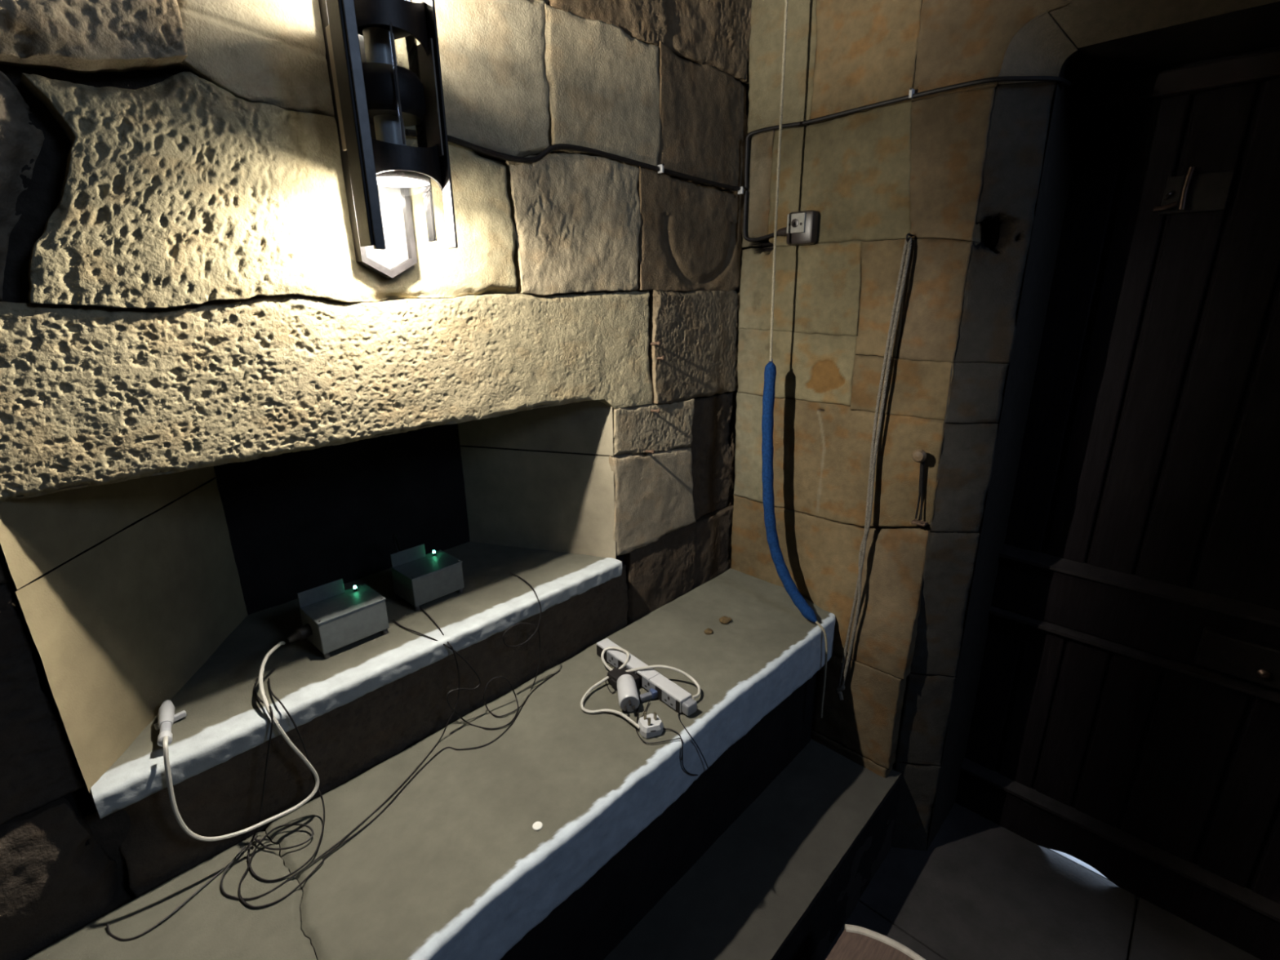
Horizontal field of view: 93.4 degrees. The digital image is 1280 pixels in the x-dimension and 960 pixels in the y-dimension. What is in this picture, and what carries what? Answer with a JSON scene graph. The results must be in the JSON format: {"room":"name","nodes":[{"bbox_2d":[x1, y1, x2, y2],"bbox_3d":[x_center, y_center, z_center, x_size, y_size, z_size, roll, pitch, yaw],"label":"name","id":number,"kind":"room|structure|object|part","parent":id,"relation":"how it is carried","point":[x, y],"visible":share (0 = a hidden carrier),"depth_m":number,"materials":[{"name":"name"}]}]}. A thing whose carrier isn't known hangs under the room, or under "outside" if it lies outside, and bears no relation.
{"room":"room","nodes":[
{"label":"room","id":0,"kind":"room"},
{"bbox_2d":[0,0,751,959],"bbox_3d":[-1.063,-0.259,0.958,0.744,3.405,3.457,15,23,41],"label":"wall","id":1,"kind":"structure","parent":0,"point":[184,287],"depth_m":1.04,"materials":[{"name":"stone"}]},
{"bbox_2d":[0,400,624,845],"bbox_3d":[-0.631,0.100,1.393,0.471,0.650,1.260,15,23,41],"label":"niche","id":2,"kind":"object","parent":1,"relation":"attached to","point":[117,630],"visible":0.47,"depth_m":1.37,"materials":[{"name":"stone"}]},
{"bbox_2d":[90,541,622,818],"bbox_3d":[-0.596,0.333,1.447,0.445,0.055,1.122,15,23,41],"label":"sill","id":3,"kind":"structure","parent":1,"relation":"attached to","point":[225,719],"depth_m":1.25,"materials":[{"name":"grey stone"}]},
{"bbox_2d":[106,677,273,941],"bbox_3d":[-0.733,0.545,1.039,0.132,0.252,0.338,5,18,16],"label":"cable","id":4,"kind":"object","parent":3,"relation":"hanging from","point":[109,933],"visible":0.99,"depth_m":1.06,"materials":[{"name":"black plastic"}]},
{"bbox_2d":[154,640,319,841],"bbox_3d":[-0.733,0.477,1.109,0.202,0.248,0.243,15,23,41],"label":"cable","id":5,"kind":"object","parent":3,"relation":"on","point":[166,716],"visible":1,"depth_m":1.05,"materials":[{"name":"white plastic"}]},
{"bbox_2d":[286,578,389,658],"bbox_3d":[-0.655,0.294,1.291,0.109,0.122,0.186,15,23,41],"label":"metal box","id":6,"kind":"object","parent":3,"relation":"on","point":[333,617],"visible":1,"depth_m":1.28,"materials":[{"name":"metal"}]},
{"bbox_3d":[-0.640,0.265,1.298,0.109,0.003,0.144,15,23,41],"label":"lid","id":7,"kind":"part","parent":6,"relation":"part of","materials":[{"name":"metal"}]},
{"bbox_2d":[390,533,464,611],"bbox_3d":[-0.558,0.211,1.514,0.205,0.144,0.136,15,23,41],"label":"metal box","id":8,"kind":"object","parent":3,"relation":"on","point":[420,578],"visible":1,"depth_m":1.46,"materials":[{"name":"metal"}]},
{"bbox_3d":[-0.523,0.207,1.478,0.109,0.003,0.136,15,23,41],"label":"lid","id":9,"kind":"part","parent":8,"relation":"part of","materials":[{"name":"metal"}]},
{"bbox_2d":[318,0,457,278],"bbox_3d":[-0.415,-0.595,0.944,0.175,0.526,0.147,15,23,41],"label":"wall lamp","id":10,"kind":"object","parent":1,"relation":"attached to","point":[374,98],"visible":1,"depth_m":0.91,"materials":[{"name":"grey metal"}]},
{"bbox_3d":[-0.428,-0.573,0.875,0.073,0.160,0.004,15,23,41],"label":"plate","id":11,"kind":"part","parent":10,"relation":"part of","materials":[{"name":"beige metal"}]},
{"bbox_3d":[-0.459,-0.615,1.009,0.016,0.512,0.092,15,23,41],"label":"plate","id":12,"kind":"part","parent":10,"relation":"part of","materials":[{"name":"grey metal"}]},
{"bbox_3d":[-0.393,-0.483,0.969,0.090,0.015,0.090,15,23,41],"label":"bulb","id":13,"kind":"part","parent":10,"relation":"part of","materials":[{"name":"white glass"}]},
{"bbox_3d":[-0.341,-0.601,0.962,0.073,0.160,0.004,15,23,41],"label":"plate","id":14,"kind":"part","parent":10,"relation":"part of","materials":[{"name":"black metal"}]},
{"bbox_2d":[404,128,744,191],"bbox_3d":[-0.054,-0.734,1.408,0.017,0.054,1.029,15,23,41],"label":"cable","id":15,"kind":"object","parent":1,"relation":"attached to","point":[408,132],"visible":0.95,"depth_m":1.30,"materials":[{"name":"black plastic"}]},
{"bbox_2d":[645,449,654,453],"bbox_3d":[0.017,-0.082,1.696,0.055,0.015,0.012,13,22,36],"label":"nail","id":16,"kind":"object","parent":1,"relation":"attached to","point":[652,451],"visible":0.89,"depth_m":1.68,"materials":[{"name":"metal"}]},
{"bbox_2d":[648,341,660,345],"bbox_3d":[0.032,-0.368,1.626,0.055,0.015,0.012,13,22,36],"label":"nail","id":17,"kind":"object","parent":1,"relation":"attached to","point":[658,343],"visible":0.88,"depth_m":1.62,"materials":[{"name":"metal"}]},
{"bbox_2d":[650,408,660,413],"bbox_3d":[0.033,-0.194,1.679,0.055,0.015,0.012,13,22,36],"label":"nail","id":18,"kind":"object","parent":1,"relation":"attached to","point":[658,410],"visible":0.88,"depth_m":1.67,"materials":[{"name":"metal"}]},
{"bbox_2d":[657,355,664,359],"bbox_3d":[0.043,-0.334,1.649,0.055,0.015,0.012,13,22,36],"label":"nail","id":19,"kind":"object","parent":1,"relation":"attached to","point":[662,357],"visible":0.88,"depth_m":1.64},
{"bbox_2d":[657,163,664,173],"bbox_3d":[0.053,-0.780,1.509,0.019,0.020,0.007,15,23,41],"label":"clip","id":20,"kind":"object","parent":1,"relation":"attached to","point":[661,166],"visible":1,"depth_m":1.50,"materials":[{"name":"white plastic"}]},
{"bbox_2d":[642,675,655,691],"bbox_3d":[0.022,0.507,1.484,0.002,0.029,0.048,-15,22,-38],"label":"socket","id":21,"kind":"object","parent":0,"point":[648,682],"depth_m":1.49,"materials":[{"name":"white plastic"}]},
{"bbox_2d":[662,689,675,710],"bbox_3d":[0.069,0.522,1.432,0.002,0.029,0.048,-15,22,-38],"label":"socket","id":22,"kind":"object","parent":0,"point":[668,696],"depth_m":1.43,"materials":[{"name":"white plastic"}]},
{"bbox_2d":[730,0,1279,850],"bbox_3d":[1.578,-0.241,0.971,3.254,3.505,0.464,15,23,41],"label":"wall","id":23,"kind":"structure","parent":0,"point":[979,175],"depth_m":1.59,"materials":[{"name":"stone"}]},
{"bbox_2d":[737,186,744,194],"bbox_3d":[0.293,-0.841,1.750,0.019,0.020,0.007,15,23,41],"label":"clip","id":24,"kind":"object","parent":23,"relation":"attached to","point":[741,191],"visible":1,"depth_m":1.75,"materials":[{"name":"white plastic"}]},
{"bbox_2d":[742,191,777,241],"bbox_3d":[0.363,-0.764,1.736,0.156,0.140,0.012,15,23,41],"label":"cable","id":25,"kind":"object","parent":23,"relation":"attached to","point":[745,197],"visible":0.95,"depth_m":1.77,"materials":[{"name":"black plastic"}]},
{"bbox_2d":[777,209,818,245],"bbox_3d":[0.431,-0.698,1.673,0.116,0.086,0.060,15,23,41],"label":"light switch","id":26,"kind":"object","parent":23,"relation":"attached to","point":[802,228],"visible":1,"depth_m":1.65,"materials":[{"name":"black metal"}]},
{"bbox_3d":[0.429,-0.705,1.655,0.054,0.050,0.008,15,23,41],"label":"plate","id":27,"kind":"part","parent":26,"relation":"part of","materials":[{"name":"grey plastic"}]},
{"bbox_2d":[835,233,912,700],"bbox_3d":[0.645,0.034,1.682,0.101,1.342,0.041,-9,19,-25],"label":"hanging cord","id":28,"kind":"object","parent":23,"relation":"hanging from","point":[907,247],"visible":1,"depth_m":1.65,"materials":[{"name":"grey fabric"}]},
{"bbox_2d":[744,75,1071,189],"bbox_3d":[0.593,-0.852,1.496,0.768,0.154,0.107,11,21,33],"label":"cable","id":29,"kind":"object","parent":23,"relation":"attached to","point":[1063,81],"visible":1,"depth_m":1.43,"materials":[{"name":"black plastic"}]},
{"bbox_2d":[908,87,915,99],"bbox_3d":[0.638,-0.908,1.416,0.007,0.020,0.019,15,23,41],"label":"clip","id":30,"kind":"object","parent":23,"relation":"attached to","point":[912,91],"visible":1,"depth_m":1.41,"materials":[{"name":"white plastic"}]},
{"bbox_2d":[911,519,927,526],"bbox_3d":[0.764,0.114,1.641,0.036,0.008,0.042,15,23,41],"label":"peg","id":31,"kind":"object","parent":23,"relation":"attached to","point":[915,522],"visible":1,"depth_m":1.63,"materials":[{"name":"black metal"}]},
{"bbox_2d":[911,448,926,519],"bbox_3d":[0.737,0.013,1.601,0.044,0.198,0.034,-9,19,-25],"label":"hook","id":32,"kind":"object","parent":23,"relation":"attached to","point":[919,455],"visible":1,"depth_m":1.59,"materials":[{"name":"black metal"}]},
{"bbox_3d":[0.735,-0.066,1.579,0.036,0.036,0.042,15,23,41],"label":"knob","id":33,"kind":"part","parent":32,"relation":"part of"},
{"bbox_2d":[955,45,1279,959],"bbox_3d":[1.450,0.137,1.470,1.060,2.293,0.122,15,23,41],"label":"door","id":34,"kind":"structure","parent":23,"relation":"in","point":[1125,723],"depth_m":1.57,"materials":[{"name":"brown wood"}]},
{"bbox_3d":[1.466,1.154,1.794,1.060,0.158,0.032,15,23,41],"label":"rail","id":35,"kind":"part","parent":34,"relation":"part of","materials":[{"name":"brown wood"}]},
{"bbox_3d":[1.457,1.070,1.758,1.060,0.028,0.036,15,23,41],"label":"moulding","id":36,"kind":"part","parent":34,"relation":"part of","materials":[{"name":"brown wood"}]},
{"bbox_3d":[1.450,0.493,1.577,1.060,0.028,0.038,15,23,41],"label":"moulding","id":37,"kind":"part","parent":34,"relation":"part of","materials":[{"name":"brown wood"}]},
{"bbox_3d":[1.460,0.399,1.560,1.060,0.177,0.042,15,23,41],"label":"rail","id":38,"kind":"part","parent":34,"relation":"part of","materials":[{"name":"brown wood"}]},
{"bbox_3d":[1.446,0.308,1.518,1.060,0.028,0.042,15,23,41],"label":"moulding","id":39,"kind":"part","parent":34,"relation":"part of","materials":[{"name":"brown wood"}]},
{"bbox_3d":[1.234,-0.642,1.415,0.015,0.020,0.043,-16,23,-41],"label":"bolt handle","id":40,"kind":"part","parent":34,"relation":"part of","materials":[{"name":"gold metal"}]},
{"bbox_3d":[1.467,-0.841,1.165,1.020,0.051,0.080,15,23,41],"label":"head rail","id":41,"kind":"part","parent":34,"relation":"part of","materials":[{"name":"brown wood"}]},
{"bbox_3d":[1.281,-0.661,1.389,0.115,0.082,0.008,15,23,41],"label":"bolt plate","id":42,"kind":"part","parent":34,"relation":"part of","materials":[{"name":"black metal"}]},
{"bbox_3d":[1.501,0.468,1.451,0.024,0.024,0.018,15,23,41],"label":"lock knob","id":43,"kind":"part","parent":34,"relation":"part of","materials":[{"name":"gold metal"}]},
{"bbox_2d":[822,802,1261,959],"bbox_3d":[0.962,1.673,0.609,3.700,0.122,6.309,15,23,41],"label":"floor","id":44,"kind":"structure","parent":0,"point":[981,890],"depth_m":1.75,"materials":[{"name":"grey stone"}]},
{"bbox_2d":[604,738,902,959],"bbox_3d":[-0.420,1.304,1.152,0.693,0.312,2.900,15,23,41],"label":"step","id":45,"kind":"structure","parent":44,"relation":"on","point":[785,877],"depth_m":1.58,"materials":[{"name":"stone"}]},
{"bbox_2d":[25,568,835,959],"bbox_3d":[-0.397,0.865,1.183,0.452,0.551,2.570,15,23,41],"label":"stone bench","id":46,"kind":"object","parent":45,"relation":"on","point":[456,867],"depth_m":1.22,"materials":[{"name":"grey stone"}]},
{"bbox_2d":[247,677,324,881],"bbox_3d":[-0.647,0.525,1.099,0.124,0.246,0.252,-3,18,-7],"label":"cable","id":47,"kind":"object","parent":46,"relation":"on","point":[268,679],"visible":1,"depth_m":1.09,"materials":[{"name":"black plastic"}]},
{"bbox_2d":[220,606,459,900],"bbox_3d":[-0.548,0.497,1.205,0.188,0.240,0.575,5,18,18],"label":"cable","id":48,"kind":"object","parent":46,"relation":"on","point":[434,622],"visible":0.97,"depth_m":1.11,"materials":[{"name":"black plastic"}]},
{"bbox_2d":[238,670,560,908],"bbox_3d":[-0.417,0.593,1.268,0.164,0.015,0.757,15,23,41],"label":"cable","id":49,"kind":"object","parent":46,"relation":"on","point":[242,900],"visible":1,"depth_m":1.10,"materials":[{"name":"black plastic"}]},
{"bbox_2d":[392,572,541,729],"bbox_3d":[-0.367,0.419,1.451,0.247,0.240,0.330,15,23,41],"label":"cable","id":50,"kind":"object","parent":46,"relation":"on","point":[394,620],"visible":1,"depth_m":1.41,"materials":[{"name":"black plastic"}]},
{"bbox_2d":[532,821,542,830],"bbox_3d":[-0.190,0.642,1.119,0.019,0.003,0.019,15,23,41],"label":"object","id":51,"kind":"object","parent":46,"relation":"on","point":[537,825],"visible":1,"depth_m":1.12,"materials":[{"name":"white"}]},
{"bbox_2d":[604,664,616,693],"bbox_3d":[-0.074,0.506,1.538,0.032,0.006,0.116,-2,17,-4],"label":"cable","id":52,"kind":"object","parent":46,"relation":"on","point":[611,664],"visible":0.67,"depth_m":1.51,"materials":[{"name":"black plastic"}]},
{"bbox_2d":[606,651,618,667],"bbox_3d":[-0.072,0.475,1.588,0.002,0.029,0.048,-15,22,-38],"label":"socket","id":53,"kind":"object","parent":46,"relation":"attached to","point":[612,657],"depth_m":1.59,"materials":[{"name":"white plastic"}]},
{"bbox_2d":[607,665,639,689],"bbox_3d":[-0.043,0.501,1.512,0.058,0.030,0.072,-15,22,-38],"label":"power adapter","id":54,"kind":"object","parent":46,"relation":"on","point":[614,674],"visible":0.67,"depth_m":1.51,"materials":[{"name":"black plastic"}]},
{"bbox_2d":[617,674,639,711],"bbox_3d":[-0.029,0.514,1.445,0.049,0.049,0.105,-3,18,-7],"label":"plug adapter","id":55,"kind":"object","parent":46,"relation":"on","point":[628,695],"visible":1,"depth_m":1.42,"materials":[{"name":"white plastic"}]},
{"bbox_2d":[625,665,636,674],"bbox_3d":[-0.025,0.491,1.536,0.002,0.029,0.048,-15,22,-38],"label":"socket","id":56,"kind":"object","parent":46,"relation":"attached to","point":[631,668],"depth_m":1.52,"materials":[{"name":"white plastic"}]},
{"bbox_2d":[596,644,679,713],"bbox_3d":[-0.013,0.497,1.524,0.319,0.030,0.033,15,23,41],"label":"power strip","id":57,"kind":"object","parent":46,"relation":"attached to","point":[668,692],"depth_m":1.50,"materials":[{"name":"white plastic"}]},
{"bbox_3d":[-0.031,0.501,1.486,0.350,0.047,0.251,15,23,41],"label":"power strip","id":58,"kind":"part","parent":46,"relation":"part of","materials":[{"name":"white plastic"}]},
{"bbox_2d":[639,688,657,702],"bbox_3d":[0.026,0.521,1.465,0.059,0.019,0.020,-9,19,-25],"label":"connector","id":59,"kind":"object","parent":46,"relation":"on","point":[652,694],"visible":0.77,"depth_m":1.46,"materials":[{"name":"grey plastic"}]},
{"bbox_2d":[641,699,683,759],"bbox_3d":[0.033,0.571,1.374,0.070,0.055,0.167,-10,20,-27],"label":"cable","id":60,"kind":"object","parent":46,"relation":"on","point":[649,700],"visible":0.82,"depth_m":1.35,"materials":[{"name":"black plastic"}]},
{"bbox_2d":[635,706,697,775],"bbox_3d":[0.029,0.613,1.394,0.187,0.130,0.109,15,23,41],"label":"cable","id":61,"kind":"object","parent":46,"relation":"on","point":[638,706],"visible":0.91,"depth_m":1.33,"materials":[{"name":"black plastic"}]},
{"bbox_2d":[677,712,709,769],"bbox_3d":[0.120,0.615,1.409,0.067,0.139,0.099,-9,19,-26],"label":"cable","id":62,"kind":"object","parent":46,"relation":"on","point":[678,713],"visible":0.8,"depth_m":1.37,"materials":[{"name":"black plastic"}]},
{"bbox_2d":[704,627,712,634],"bbox_3d":[0.199,0.438,1.743,0.024,0.010,0.028,15,23,41],"label":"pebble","id":63,"kind":"object","parent":46,"relation":"on","point":[708,631],"visible":1,"depth_m":1.74,"materials":[{"name":"brown stone"}]},
{"bbox_2d":[719,616,732,624],"bbox_3d":[0.254,0.418,1.801,0.032,0.014,0.037,15,23,41],"label":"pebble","id":64,"kind":"object","parent":46,"relation":"on","point":[724,620],"visible":1,"depth_m":1.79,"materials":[{"name":"brown stone"}]},
{"bbox_2d":[825,924,925,959],"bbox_3d":[0.480,1.256,1.248,0.308,0.306,0.434,15,23,41],"label":"stool","id":65,"kind":"object","parent":44,"relation":"on","point":[855,942],"visible":1,"depth_m":1.37,"materials":[{"name":"brown wood"}]},
{"bbox_3d":[0.181,-1.608,-0.628,3.900,0.100,3.980,15,23,41],"label":"ceiling","id":66,"kind":"structure","parent":0,"visible":0},
{"bbox_2d":[761,0,827,717],"bbox_3d":[0.447,-0.684,1.515,0.041,2.912,0.287,-14,22,-36],"label":"bell rope","id":67,"kind":"object","parent":66,"relation":"hanging from","point":[770,372],"visible":1,"depth_m":1.78,"materials":[{"name":"blue fabric"}]},
{"label":"outside","id":68,"kind":"structure","parent":0,"visible":0},
{"bbox_2d":[1047,848,1138,899],"bbox_3d":[2.162,1.088,2.431,3.400,0.121,1.882,15,23,41],"label":"ground","id":69,"kind":"structure","parent":68,"point":[1071,858],"depth_m":1.90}
]}

